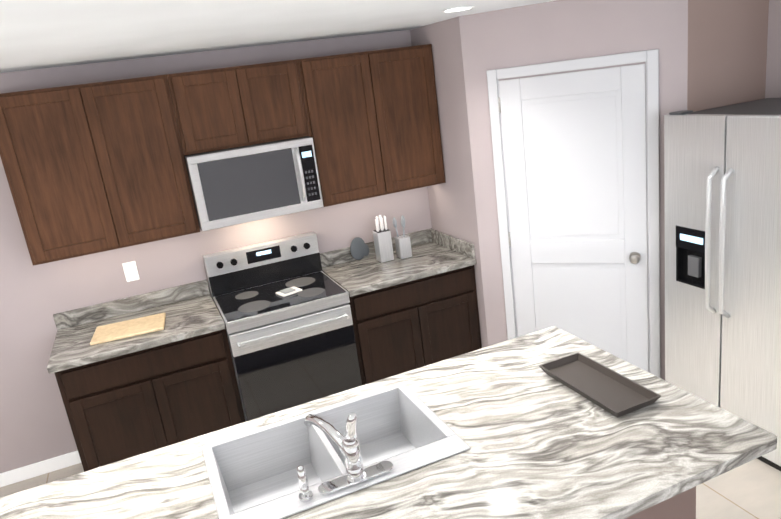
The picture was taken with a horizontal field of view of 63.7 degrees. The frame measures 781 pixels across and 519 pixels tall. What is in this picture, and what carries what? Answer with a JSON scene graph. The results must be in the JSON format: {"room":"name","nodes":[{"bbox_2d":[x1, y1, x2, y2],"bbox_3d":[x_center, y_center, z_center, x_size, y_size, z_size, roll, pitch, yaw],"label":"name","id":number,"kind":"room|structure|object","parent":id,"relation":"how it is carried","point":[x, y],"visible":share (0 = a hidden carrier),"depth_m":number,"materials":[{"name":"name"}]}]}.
{"room":"kitchen","nodes":[
{"label":"kitchen","id":0,"kind":"room"},
{"bbox_2d":[0,30,431,472],"bbox_3d":[-2.282,0.166,3.816,8.900,2.440,0.150,-14,17,-20],"label":"wall","id":1,"kind":"structure","parent":0,"point":[35,426],"depth_m":3.94,"materials":[{"name":"paint"}]},
{"bbox_2d":[0,450,81,486],"bbox_3d":[-3.959,1.749,3.375,4.438,0.090,0.014,-14,17,-20],"label":"baseboard","id":2,"kind":"structure","parent":1,"relation":"attached to","point":[38,468],"depth_m":4.01,"materials":[{"name":"white"}]},
{"bbox_2d":[0,75,199,265],"bbox_3d":[-1.677,-0.534,3.642,0.913,0.920,0.327,-14,17,-20],"label":"upper cabinet","id":3,"kind":"object","parent":1,"relation":"attached to","point":[93,168],"visible":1,"depth_m":3.49,"materials":[{"name":"brown wood"}]},
{"bbox_2d":[122,261,139,281],"bbox_3d":[-1.643,0.076,3.980,0.078,0.125,0.009,-14,17,-20],"label":"outlet","id":4,"kind":"object","parent":1,"relation":"attached to","point":[130,271],"visible":1,"depth_m":3.98,"materials":[{"name":"white plastic"}]},
{"bbox_2d":[167,59,308,155],"bbox_3d":[-0.940,-0.938,3.864,0.760,0.458,0.327,-14,17,-20],"label":"upper cabinet","id":5,"kind":"object","parent":1,"relation":"attached to","point":[228,107],"visible":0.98,"depth_m":3.71,"materials":[{"name":"brown wood"}]},
{"bbox_2d":[184,136,322,230],"bbox_3d":[-0.858,-0.490,3.932,0.754,0.447,0.456,-14,17,-20],"label":"microwave","id":6,"kind":"object","parent":5,"relation":"attached to","point":[242,184],"visible":0.96,"depth_m":3.77,"materials":[{"name":"grey metal"}]},
{"bbox_2d":[297,44,445,207],"bbox_3d":[-0.146,-0.903,4.215,0.911,0.920,0.327,-14,17,-20],"label":"upper cabinet","id":7,"kind":"object","parent":1,"relation":"attached to","point":[372,119],"visible":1,"depth_m":4.06,"materials":[{"name":"brown wood"}]},
{"bbox_2d":[0,0,555,72],"bbox_3d":[-0.863,-0.178,-0.195,8.900,0.100,8.400,-14,17,-20],"label":"ceiling","id":8,"kind":"structure","parent":0,"point":[38,34],"depth_m":2.60,"materials":[{"name":"paint"}]},
{"bbox_2d":[442,6,474,11],"bbox_3d":[0.347,-1.285,3.230,0.170,0.005,0.170,-14,17,-20],"label":"recessed light","id":9,"kind":"object","parent":8,"relation":"in","point":[458,9],"visible":1,"depth_m":3.20,"materials":[{"name":"white"}]},
{"bbox_2d":[0,458,780,518],"bbox_3d":[-0.546,2.240,0.513,8.900,0.100,8.400,-14,17,-20],"label":"floor","id":10,"kind":"structure","parent":0,"point":[750,489],"depth_m":3.10,"materials":[{"name":"tile"}]},
{"bbox_2d":[54,329,245,471],"bbox_3d":[-1.442,0.850,3.903,0.914,0.880,0.627,-14,17,-20],"label":"base cabinet","id":11,"kind":"object","parent":10,"relation":"on","point":[123,407],"visible":0.67,"depth_m":3.58,"materials":[{"name":"brown wood"}]},
{"bbox_2d":[47,279,225,373],"bbox_3d":[-1.512,0.369,3.748,0.932,0.140,0.647,-14,17,-20],"label":"countertop","id":12,"kind":"structure","parent":11,"relation":"on","point":[190,310],"depth_m":3.82,"materials":[{"name":"stone"}]},
{"bbox_2d":[90,313,165,344],"bbox_3d":[-1.538,0.405,3.708,0.400,0.018,0.280,-12,17,-14],"label":"cutting board","id":13,"kind":"object","parent":12,"relation":"on","point":[128,328],"visible":0.96,"depth_m":3.67,"materials":[{"name":"brown wood"}]},
{"bbox_2d":[203,232,361,420],"bbox_3d":[-0.677,0.519,4.099,0.756,1.170,0.693,-14,17,-20],"label":"range","id":14,"kind":"object","parent":10,"relation":"on","point":[294,350],"visible":0.9,"depth_m":3.89,"materials":[{"name":"grey metal"}]},
{"bbox_2d":[276,286,302,296],"bbox_3d":[-0.646,0.201,4.000,0.140,0.020,0.110,-19,20,-34],"label":"pot holder","id":15,"kind":"object","parent":14,"relation":"on","point":[288,291],"visible":0.98,"depth_m":3.98,"materials":[{"name":"white"}]},
{"bbox_2d":[349,265,481,384],"bbox_3d":[0.089,0.481,4.477,0.910,0.880,0.627,-14,17,-20],"label":"base cabinet","id":16,"kind":"object","parent":10,"relation":"on","point":[410,325],"visible":0.56,"depth_m":4.15,"materials":[{"name":"brown wood"}]},
{"bbox_2d":[320,228,476,296],"bbox_3d":[0.030,-0.002,4.325,0.908,0.140,0.647,-14,17,-20],"label":"countertop","id":17,"kind":"structure","parent":16,"relation":"on","point":[435,252],"depth_m":4.30,"materials":[{"name":"stone"}]},
{"bbox_2d":[350,237,368,259],"bbox_3d":[-0.222,-0.080,4.503,0.150,0.170,0.037,-16,18,-28],"label":"decorative plate","id":18,"kind":"object","parent":17,"relation":"on","point":[359,248],"visible":0.98,"depth_m":4.49,"materials":[{"name":"grey ceramic"}]},
{"bbox_2d":[373,215,393,262],"bbox_3d":[-0.057,-0.153,4.393,0.100,0.328,0.100,-14,17,-20],"label":"knife block","id":19,"kind":"object","parent":17,"relation":"on","point":[383,243],"visible":1,"depth_m":4.36,"materials":[{"name":"silver metal"}]},
{"bbox_2d":[393,215,411,258],"bbox_3d":[0.084,-0.156,4.405,0.089,0.293,0.121,-14,17,-20],"label":"utensil crock","id":20,"kind":"object","parent":17,"relation":"on","point":[403,246],"visible":1,"depth_m":4.39,"materials":[{"name":"white ceramic"}]},
{"bbox_2d":[212,386,712,518],"bbox_3d":[-0.070,1.137,2.311,2.364,0.880,0.875,-14,17,-20],"label":"kitchen island","id":21,"kind":"object","parent":10,"relation":"on","point":[285,463],"depth_m":2.38,"materials":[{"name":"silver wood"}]},
{"bbox_2d":[0,434,231,518],"bbox_3d":[-0.834,0.901,1.810,0.750,0.040,1.142,-14,17,-20],"label":"island countertop","id":22,"kind":"structure","parent":21,"relation":"on","point":[180,480],"depth_m":2.15,"materials":[{"name":"white stone"}]},
{"bbox_2d":[260,446,531,518],"bbox_3d":[-0.018,0.800,1.787,0.770,0.040,0.512,-14,17,-20],"label":"island countertop","id":23,"kind":"structure","parent":21,"relation":"on","point":[448,485],"depth_m":1.93,"materials":[{"name":"white stone"}]},
{"bbox_2d":[388,326,776,518],"bbox_3d":[0.610,0.553,2.350,0.870,0.040,1.142,-14,17,-20],"label":"island countertop","id":24,"kind":"structure","parent":21,"relation":"on","point":[554,451],"depth_m":2.13,"materials":[{"name":"white stone"}]},
{"bbox_2d":[201,382,470,518],"bbox_3d":[-0.207,0.756,2.265,0.830,0.190,0.570,-14,17,-20],"label":"sink","id":25,"kind":"object","parent":24,"relation":"in","point":[252,473],"depth_m":2.38,"materials":[{"name":"metal"}]},
{"bbox_2d":[296,412,393,502],"bbox_3d":[-0.196,0.578,2.084,0.320,0.248,0.289,-14,17,-20],"label":"faucet","id":26,"kind":"object","parent":25,"relation":"on","point":[353,478],"depth_m":2.00,"materials":[{"name":"silver metal"}]},
{"bbox_2d":[539,352,660,417],"bbox_3d":[0.784,0.474,2.403,0.200,0.035,0.450,-14,17,-20],"label":"tray","id":27,"kind":"object","parent":24,"relation":"on","point":[616,394],"visible":1,"depth_m":2.39,"materials":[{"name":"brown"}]},
{"bbox_2d":[664,98,780,470],"bbox_3d":[2.059,0.095,3.289,0.837,1.787,0.915,-14,17,-20],"label":"fridge","id":28,"kind":"object","parent":10,"relation":"on","point":[722,177],"visible":0.85,"depth_m":3.18,"materials":[{"name":"grey metal"}]},
{"bbox_2d":[410,0,768,379],"bbox_3d":[1.262,-0.424,4.246,1.469,2.440,1.569,-14,17,-20],"label":"wall","id":29,"kind":"structure","parent":0,"point":[712,53],"depth_m":3.62,"materials":[{"name":"paint"}]},
{"bbox_2d":[486,49,659,377],"bbox_3d":[1.141,-0.126,3.867,0.945,2.113,0.017,0,18,23],"label":"door frame","id":30,"kind":"structure","parent":29,"relation":"attached to","point":[651,57],"depth_m":3.73,"materials":[{"name":"white wood"}]},
{"bbox_2d":[498,64,648,371],"bbox_3d":[1.127,-0.088,3.846,0.819,2.033,0.085,0,18,23],"label":"pantry door","id":31,"kind":"structure","parent":29,"relation":"in","point":[574,144],"depth_m":3.80,"materials":[{"name":"white wood"}]},
{"bbox_2d":[765,0,780,97],"bbox_3d":[3.286,0.101,1.549,0.150,2.440,8.200,-14,17,-20],"label":"wall","id":32,"kind":"structure","parent":0,"point":[773,78],"depth_m":3.53,"materials":[{"name":"paint"}]}
]}

